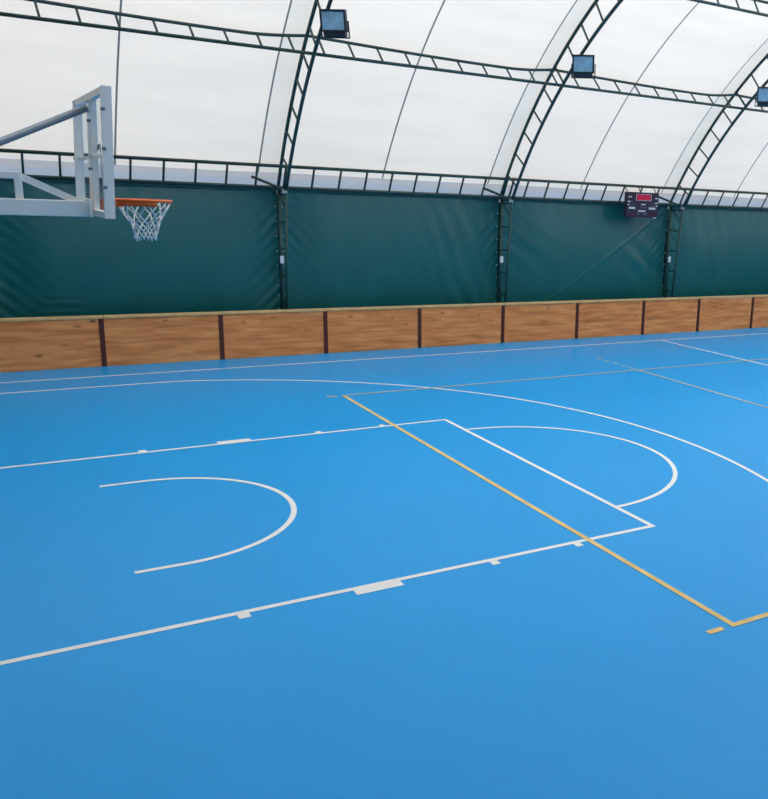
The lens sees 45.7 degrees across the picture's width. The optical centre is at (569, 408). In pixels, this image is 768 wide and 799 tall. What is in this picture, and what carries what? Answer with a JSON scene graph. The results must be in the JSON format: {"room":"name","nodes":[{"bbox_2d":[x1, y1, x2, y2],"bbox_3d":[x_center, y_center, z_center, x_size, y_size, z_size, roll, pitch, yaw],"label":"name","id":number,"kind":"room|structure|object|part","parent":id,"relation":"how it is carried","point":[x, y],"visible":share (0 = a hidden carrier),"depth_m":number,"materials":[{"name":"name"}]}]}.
{"room":"sports hall","nodes":[
{"label":"sports hall","id":0,"kind":"room"},
{"bbox_2d":[0,327,767,798],"bbox_3d":[4.962,0.076,14.505,29.200,0.004,19.600,-6,16,-33],"label":"floor","id":1,"kind":"structure","parent":0,"point":[527,569],"depth_m":7.53,"materials":[{"name":"blue rubber"}]},
{"bbox_2d":[0,315,106,372],"bbox_3d":[-9.175,-1.141,15.180,2.002,0.910,0.371,-6,16,-33],"label":"board","id":2,"kind":"object","parent":1,"relation":"on","point":[56,342],"visible":1,"depth_m":15.14,"materials":[{"name":"brown wood"}]},
{"bbox_3d":[-9.084,-1.530,14.972,1.999,0.050,0.100,-6,16,-33],"label":"cap rail","id":3,"kind":"part","parent":2,"relation":"part of","materials":[{"name":"beige wood"}]},
{"bbox_3d":[-8.294,-1.175,15.596,0.075,0.860,0.075,-6,16,-33],"label":"post","id":4,"kind":"part","parent":2,"relation":"part of","materials":[{"name":"red"}]},
{"bbox_2d":[0,85,172,240],"bbox_3d":[-5.367,-0.678,7.284,3.956,3.926,1.821,-6,16,-33],"label":"basketball hoop","id":5,"kind":"object","parent":1,"relation":"on","point":[78,206],"visible":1,"depth_m":7.54,"materials":[{"name":"metal"}]},
{"bbox_3d":[-4.672,-1.866,7.444,0.058,0.190,0.085,-6,16,-33],"label":"arm post","id":6,"kind":"part","parent":5,"relation":"part of","materials":[{"name":"white metal"}]},
{"bbox_3d":[-4.144,-2.689,7.586,0.052,0.052,1.701,-7,16,-34],"label":"frame rail","id":7,"kind":"part","parent":5,"relation":"part of","materials":[{"name":"white metal"}]},
{"bbox_3d":[-4.249,-1.775,7.756,0.028,0.150,0.400,-6,16,-33],"label":"mount plate","id":8,"kind":"part","parent":5,"relation":"part of","materials":[{"name":"white metal"}]},
{"bbox_3d":[-4.177,-2.201,7.692,0.026,0.026,1.701,-7,16,-34],"label":"frame rail","id":9,"kind":"part","parent":5,"relation":"part of","materials":[{"name":"white metal"}]},
{"bbox_3d":[-4.216,-1.742,7.787,0.052,0.052,1.701,-7,16,-34],"label":"frame rail","id":10,"kind":"part","parent":5,"relation":"part of","materials":[{"name":"white metal"}]},
{"bbox_3d":[-4.157,-2.087,7.736,0.020,0.460,0.640,-6,16,-33],"label":"target frame","id":11,"kind":"part","parent":5,"relation":"part of","materials":[{"name":"grey metal"}]},
{"bbox_2d":[103,311,224,365],"bbox_3d":[-7.502,-1.326,16.269,2.002,0.910,0.371,-6,16,-33],"label":"board","id":12,"kind":"object","parent":1,"relation":"on","point":[130,339],"visible":1,"depth_m":16.11,"materials":[{"name":"brown wood"}]},
{"bbox_3d":[-7.411,-1.715,16.061,1.999,0.050,0.100,-6,16,-33],"label":"cap rail","id":13,"kind":"part","parent":12,"relation":"part of","materials":[{"name":"beige wood"}]},
{"bbox_3d":[-6.621,-1.361,16.685,0.075,0.860,0.075,-6,16,-33],"label":"post","id":14,"kind":"part","parent":12,"relation":"part of","materials":[{"name":"red"}]},
{"bbox_2d":[251,175,288,308],"bbox_3d":[-5.860,-2.805,17.317,0.635,3.447,0.560,-6,16,-33],"label":"column","id":15,"kind":"structure","parent":1,"relation":"on","point":[284,294],"depth_m":17.37,"materials":[{"name":"metal"}]},
{"bbox_3d":[-5.790,-2.757,17.656,0.079,3.200,0.074,11,16,33],"label":"post","id":16,"kind":"part","parent":15,"relation":"part of","materials":[{"name":"metal"}]},
{"bbox_3d":[-5.612,-2.668,17.398,0.060,3.165,0.320,-6,16,-33],"label":"post","id":17,"kind":"part","parent":15,"relation":"part of","materials":[{"name":"metal"}]},
{"bbox_2d":[277,0,332,189],"bbox_3d":[-0.642,-4.968,9.368,0.068,5.302,18.326,-6,16,-33],"label":"truss","id":18,"kind":"object","parent":15,"relation":"on","point":[287,171],"visible":0.89,"depth_m":15.73,"materials":[{"name":"metal"}]},
{"bbox_2d":[319,9,349,38],"bbox_3d":[-3.734,-6.145,14.026,0.469,0.452,0.358,4,13,6],"label":"floodlight","id":19,"kind":"object","parent":18,"relation":"attached to","point":[334,23],"visible":1,"depth_m":13.91,"materials":[{"name":"black"}]},
{"bbox_3d":[-3.748,-6.137,13.898,0.360,0.266,0.066,4,13,6],"label":"glass","id":20,"kind":"part","parent":19,"relation":"part of","materials":[{"name":"blue glass"}]},
{"bbox_2d":[222,308,327,358],"bbox_3d":[-5.828,-1.511,17.358,2.002,0.910,0.371,-6,16,-33],"label":"board","id":21,"kind":"object","parent":1,"relation":"on","point":[283,332],"visible":1,"depth_m":17.20,"materials":[{"name":"brown wood"}]},
{"bbox_3d":[-5.737,-1.901,17.149,1.999,0.050,0.100,-6,16,-33],"label":"cap rail","id":22,"kind":"part","parent":21,"relation":"part of","materials":[{"name":"beige wood"}]},
{"bbox_3d":[-4.948,-1.546,17.773,0.075,0.860,0.075,-6,16,-33],"label":"post","id":23,"kind":"part","parent":21,"relation":"part of","materials":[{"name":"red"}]},
{"bbox_2d":[327,305,421,352],"bbox_3d":[-4.138,-1.699,18.458,2.042,0.910,0.371,-6,16,-33],"label":"board","id":24,"kind":"object","parent":1,"relation":"on","point":[350,329],"visible":1,"depth_m":18.30,"materials":[{"name":"brown wood"}]},
{"bbox_3d":[-4.047,-2.088,18.249,2.039,0.050,0.100,-6,16,-33],"label":"cap rail","id":25,"kind":"part","parent":24,"relation":"part of","materials":[{"name":"beige wood"}]},
{"bbox_3d":[-3.241,-1.736,18.884,0.075,0.860,0.075,-6,16,-33],"label":"post","id":26,"kind":"part","parent":24,"relation":"part of","materials":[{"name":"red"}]},
{"bbox_2d":[421,303,504,347],"bbox_3d":[-2.434,-1.888,19.567,2.038,0.910,0.371,-6,16,-33],"label":"board","id":27,"kind":"object","parent":1,"relation":"on","point":[477,323],"visible":1,"depth_m":19.41,"materials":[{"name":"brown wood"}]},
{"bbox_3d":[-2.343,-2.277,19.358,2.034,0.050,0.100,-6,16,-33],"label":"cap rail","id":28,"kind":"part","parent":27,"relation":"part of","materials":[{"name":"beige wood"}]},
{"bbox_3d":[-1.539,-1.924,19.992,0.075,0.860,0.075,-6,16,-33],"label":"post","id":29,"kind":"part","parent":27,"relation":"part of","materials":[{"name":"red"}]},
{"bbox_2d":[483,187,514,302],"bbox_3d":[-1.687,-3.267,20.032,0.635,3.447,0.560,-6,16,-33],"label":"column","id":30,"kind":"structure","parent":1,"relation":"on","point":[502,203],"depth_m":20.08,"materials":[{"name":"metal"}]},
{"bbox_2d":[0,148,767,209],"bbox_3d":[-1.477,-4.990,19.901,19.950,0.473,0.293,-6,16,-33],"label":"beam","id":31,"kind":"structure","parent":30,"relation":"on","point":[44,177],"depth_m":18.06,"materials":[{"name":"metal"}]},
{"bbox_2d":[0,178,280,317],"bbox_3d":[-7.897,-2.553,16.335,4.953,3.175,0.201,-6,16,-33],"label":"tarpaulin","id":32,"kind":"object","parent":31,"relation":"hanging from","point":[215,249],"visible":0.66,"depth_m":16.25,"materials":[{"name":"teal fabric"}]},
{"bbox_2d":[281,190,498,308],"bbox_3d":[-3.729,-3.015,19.047,4.965,3.175,0.199,-6,16,-33],"label":"tarpaulin","id":33,"kind":"object","parent":31,"relation":"hanging from","point":[346,249],"visible":0.84,"depth_m":18.79,"materials":[{"name":"teal"}]},
{"bbox_2d":[497,199,667,302],"bbox_3d":[0.443,-3.478,21.764,4.964,3.175,0.190,-6,16,-33],"label":"tarpaulin","id":34,"kind":"object","parent":31,"relation":"hanging from","point":[560,250],"visible":0.7,"depth_m":21.50,"materials":[{"name":"teal"}]},
{"bbox_2d":[623,184,658,217],"bbox_3d":[1.738,-5.123,21.741,1.000,0.785,0.232,-6,16,-33],"label":"scoreboard","id":35,"kind":"object","parent":31,"relation":"hanging from","point":[636,204],"visible":1,"depth_m":21.65,"materials":[{"name":"grey plastic"}]},
{"bbox_2d":[663,207,767,297],"bbox_3d":[4.610,-3.940,24.477,4.952,3.175,0.196,-6,16,-33],"label":"tarpaulin","id":36,"kind":"object","parent":31,"relation":"hanging from","point":[723,251],"visible":0.66,"depth_m":24.00,"materials":[{"name":"teal fabric"}]},
{"bbox_3d":[-1.617,-3.219,20.371,0.079,3.200,0.074,11,16,33],"label":"post","id":37,"kind":"part","parent":30,"relation":"part of","materials":[{"name":"metal"}]},
{"bbox_3d":[-1.440,-3.131,20.113,0.060,3.165,0.320,-6,16,-33],"label":"post","id":38,"kind":"part","parent":30,"relation":"part of","materials":[{"name":"metal"}]},
{"bbox_2d":[500,0,623,198],"bbox_3d":[3.531,-5.431,12.083,0.068,5.302,18.326,-6,16,-33],"label":"truss","id":39,"kind":"object","parent":30,"relation":"on","point":[595,2],"visible":0.93,"depth_m":17.95,"materials":[{"name":"metal"}]},
{"bbox_2d":[0,0,767,112],"bbox_3d":[-0.238,-6.671,17.713,19.956,0.377,0.342,-6,16,-33],"label":"truss","id":40,"kind":"object","parent":39,"relation":"attached to","point":[38,17],"visible":0.91,"depth_m":15.29,"materials":[{"name":"metal"}]},
{"bbox_2d":[571,54,595,78],"bbox_3d":[0.265,-6.572,16.908,0.469,0.421,0.365,4,13,6],"label":"floodlight","id":41,"kind":"object","parent":39,"relation":"attached to","point":[582,66],"visible":1,"depth_m":16.79,"materials":[{"name":"black"}]},
{"bbox_3d":[0.251,-6.577,16.773,0.360,0.266,0.066,4,13,6],"label":"glass","id":42,"kind":"part","parent":41,"relation":"part of","materials":[{"name":"blue glass"}]},
{"bbox_2d":[689,0,767,16],"bbox_3d":[1.041,-7.669,15.576,19.956,0.439,0.250,-6,16,-33],"label":"truss","id":43,"kind":"object","parent":39,"relation":"attached to","point":[717,4],"visible":1,"depth_m":16.95,"materials":[{"name":"metal"}]},
{"bbox_2d":[504,300,578,342],"bbox_3d":[-0.735,-2.076,20.672,2.027,0.910,0.371,-6,16,-33],"label":"board","id":44,"kind":"object","parent":1,"relation":"on","point":[542,320],"visible":1,"depth_m":20.52,"materials":[{"name":"brown wood"}]},
{"bbox_3d":[-0.644,-2.465,20.464,2.024,0.050,0.100,-6,16,-33],"label":"cap rail","id":45,"kind":"part","parent":44,"relation":"part of","materials":[{"name":"beige wood"}]},
{"bbox_3d":[0.156,-2.112,21.094,0.075,0.860,0.075,-6,16,-33],"label":"post","id":46,"kind":"part","parent":44,"relation":"part of","materials":[{"name":"red"}]},
{"bbox_2d":[578,298,645,337],"bbox_3d":[0.951,-2.263,21.769,2.007,0.910,0.371,-6,16,-33],"label":"board","id":47,"kind":"object","parent":1,"relation":"on","point":[607,317],"visible":1,"depth_m":21.62,"materials":[{"name":"brown wood"}]},
{"bbox_3d":[1.042,-2.652,21.561,2.004,0.050,0.100,-6,16,-33],"label":"cap rail","id":48,"kind":"part","parent":47,"relation":"part of","materials":[{"name":"beige wood"}]},
{"bbox_3d":[1.833,-2.298,22.186,0.075,0.860,0.075,-6,16,-33],"label":"post","id":49,"kind":"part","parent":47,"relation":"part of","materials":[{"name":"red"}]},
{"bbox_2d":[644,297,700,333],"bbox_3d":[2.557,-2.441,22.814,1.838,0.910,0.371,-6,16,-33],"label":"board","id":50,"kind":"object","parent":1,"relation":"on","point":[672,314],"visible":1,"depth_m":22.67,"materials":[{"name":"brown wood"}]},
{"bbox_3d":[2.648,-2.830,22.606,1.834,0.050,0.100,-6,16,-33],"label":"cap rail","id":51,"kind":"part","parent":50,"relation":"part of","materials":[{"name":"beige wood"}]},
{"bbox_3d":[3.369,-2.468,23.185,0.075,0.860,0.075,-6,16,-33],"label":"post","id":52,"kind":"part","parent":50,"relation":"part of","materials":[{"name":"red"}]},
{"bbox_2d":[659,196,685,297],"bbox_3d":[2.486,-3.730,22.748,0.635,3.447,0.560,-6,16,-33],"label":"column","id":53,"kind":"structure","parent":1,"relation":"on","point":[668,259],"depth_m":22.80,"materials":[{"name":"metal"}]},
{"bbox_3d":[2.556,-3.682,23.086,0.079,3.200,0.074,11,16,33],"label":"post","id":54,"kind":"part","parent":53,"relation":"part of","materials":[{"name":"metal"}]},
{"bbox_3d":[2.733,-3.593,22.828,0.060,3.165,0.320,-6,16,-33],"label":"post","id":55,"kind":"part","parent":53,"relation":"part of","materials":[{"name":"metal"}]},
{"bbox_2d":[670,53,767,205],"bbox_3d":[7.704,-5.893,14.799,0.068,5.302,18.326,-6,16,-33],"label":"truss","id":56,"kind":"object","parent":53,"relation":"on","point":[765,57],"visible":0.95,"depth_m":21.07,"materials":[{"name":"metal"}]},
{"bbox_2d":[755,87,767,106],"bbox_3d":[4.386,-6.975,19.690,0.468,0.421,0.389,4,13,6],"label":"floodlight","id":57,"kind":"object","parent":56,"relation":"attached to","point":[761,99],"visible":1,"depth_m":19.57,"materials":[{"name":"black"}]},
{"bbox_3d":[4.371,-6.978,19.544,0.360,0.266,0.066,4,13,6],"label":"glass","id":58,"kind":"part","parent":57,"relation":"part of","materials":[{"name":"blue glass"}]},
{"bbox_2d":[699,295,754,330],"bbox_3d":[4.143,-2.617,23.846,1.958,0.910,0.371,-6,16,-33],"label":"board","id":59,"kind":"object","parent":1,"relation":"on","point":[716,312],"visible":1,"depth_m":23.71,"materials":[{"name":"brown wood"}]},
{"bbox_3d":[4.234,-3.006,23.638,1.954,0.050,0.100,-6,16,-33],"label":"cap rail","id":60,"kind":"part","parent":59,"relation":"part of","materials":[{"name":"beige wood"}]},
{"bbox_3d":[5.005,-2.650,24.250,0.075,0.860,0.075,-6,16,-33],"label":"post","id":61,"kind":"part","parent":59,"relation":"part of","materials":[{"name":"red"}]},
{"bbox_2d":[752,294,767,327],"bbox_3d":[5.795,-2.800,24.922,1.998,0.910,0.371,-6,16,-33],"label":"board","id":62,"kind":"object","parent":1,"relation":"on","point":[760,312],"visible":1,"depth_m":24.41,"materials":[{"name":"brown wood"}]},
{"bbox_2d":[0,0,767,198],"bbox_3d":[5.207,-5.777,13.131,29.200,5.030,18.054,-6,16,-33],"label":"ceiling","id":63,"kind":"structure","parent":0,"point":[178,98],"depth_m":16.70,"materials":[{"name":"white fabric"}]},
{"bbox_2d":[277,201,668,306],"bbox_3d":[-0.117,-3.450,21.708,29.200,3.160,0.060,-6,16,-33],"label":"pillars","id":64,"kind":"structure","parent":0,"point":[277,201],"depth_m":20.65,"materials":[{"name":"teal"}]},
{"bbox_3d":[-7.050,-2.706,5.606,0.060,8.500,18.660,-6,16,-33],"label":"wall","id":65,"kind":"structure","parent":0,"visible":0},
{"bbox_2d":[0,158,767,208],"bbox_3d":[0.068,-5.118,21.141,29.200,0.452,0.142,-6,16,-33],"label":"trim","id":66,"kind":"structure","parent":65,"relation":"attached to","point":[31,167],"depth_m":17.96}
]}

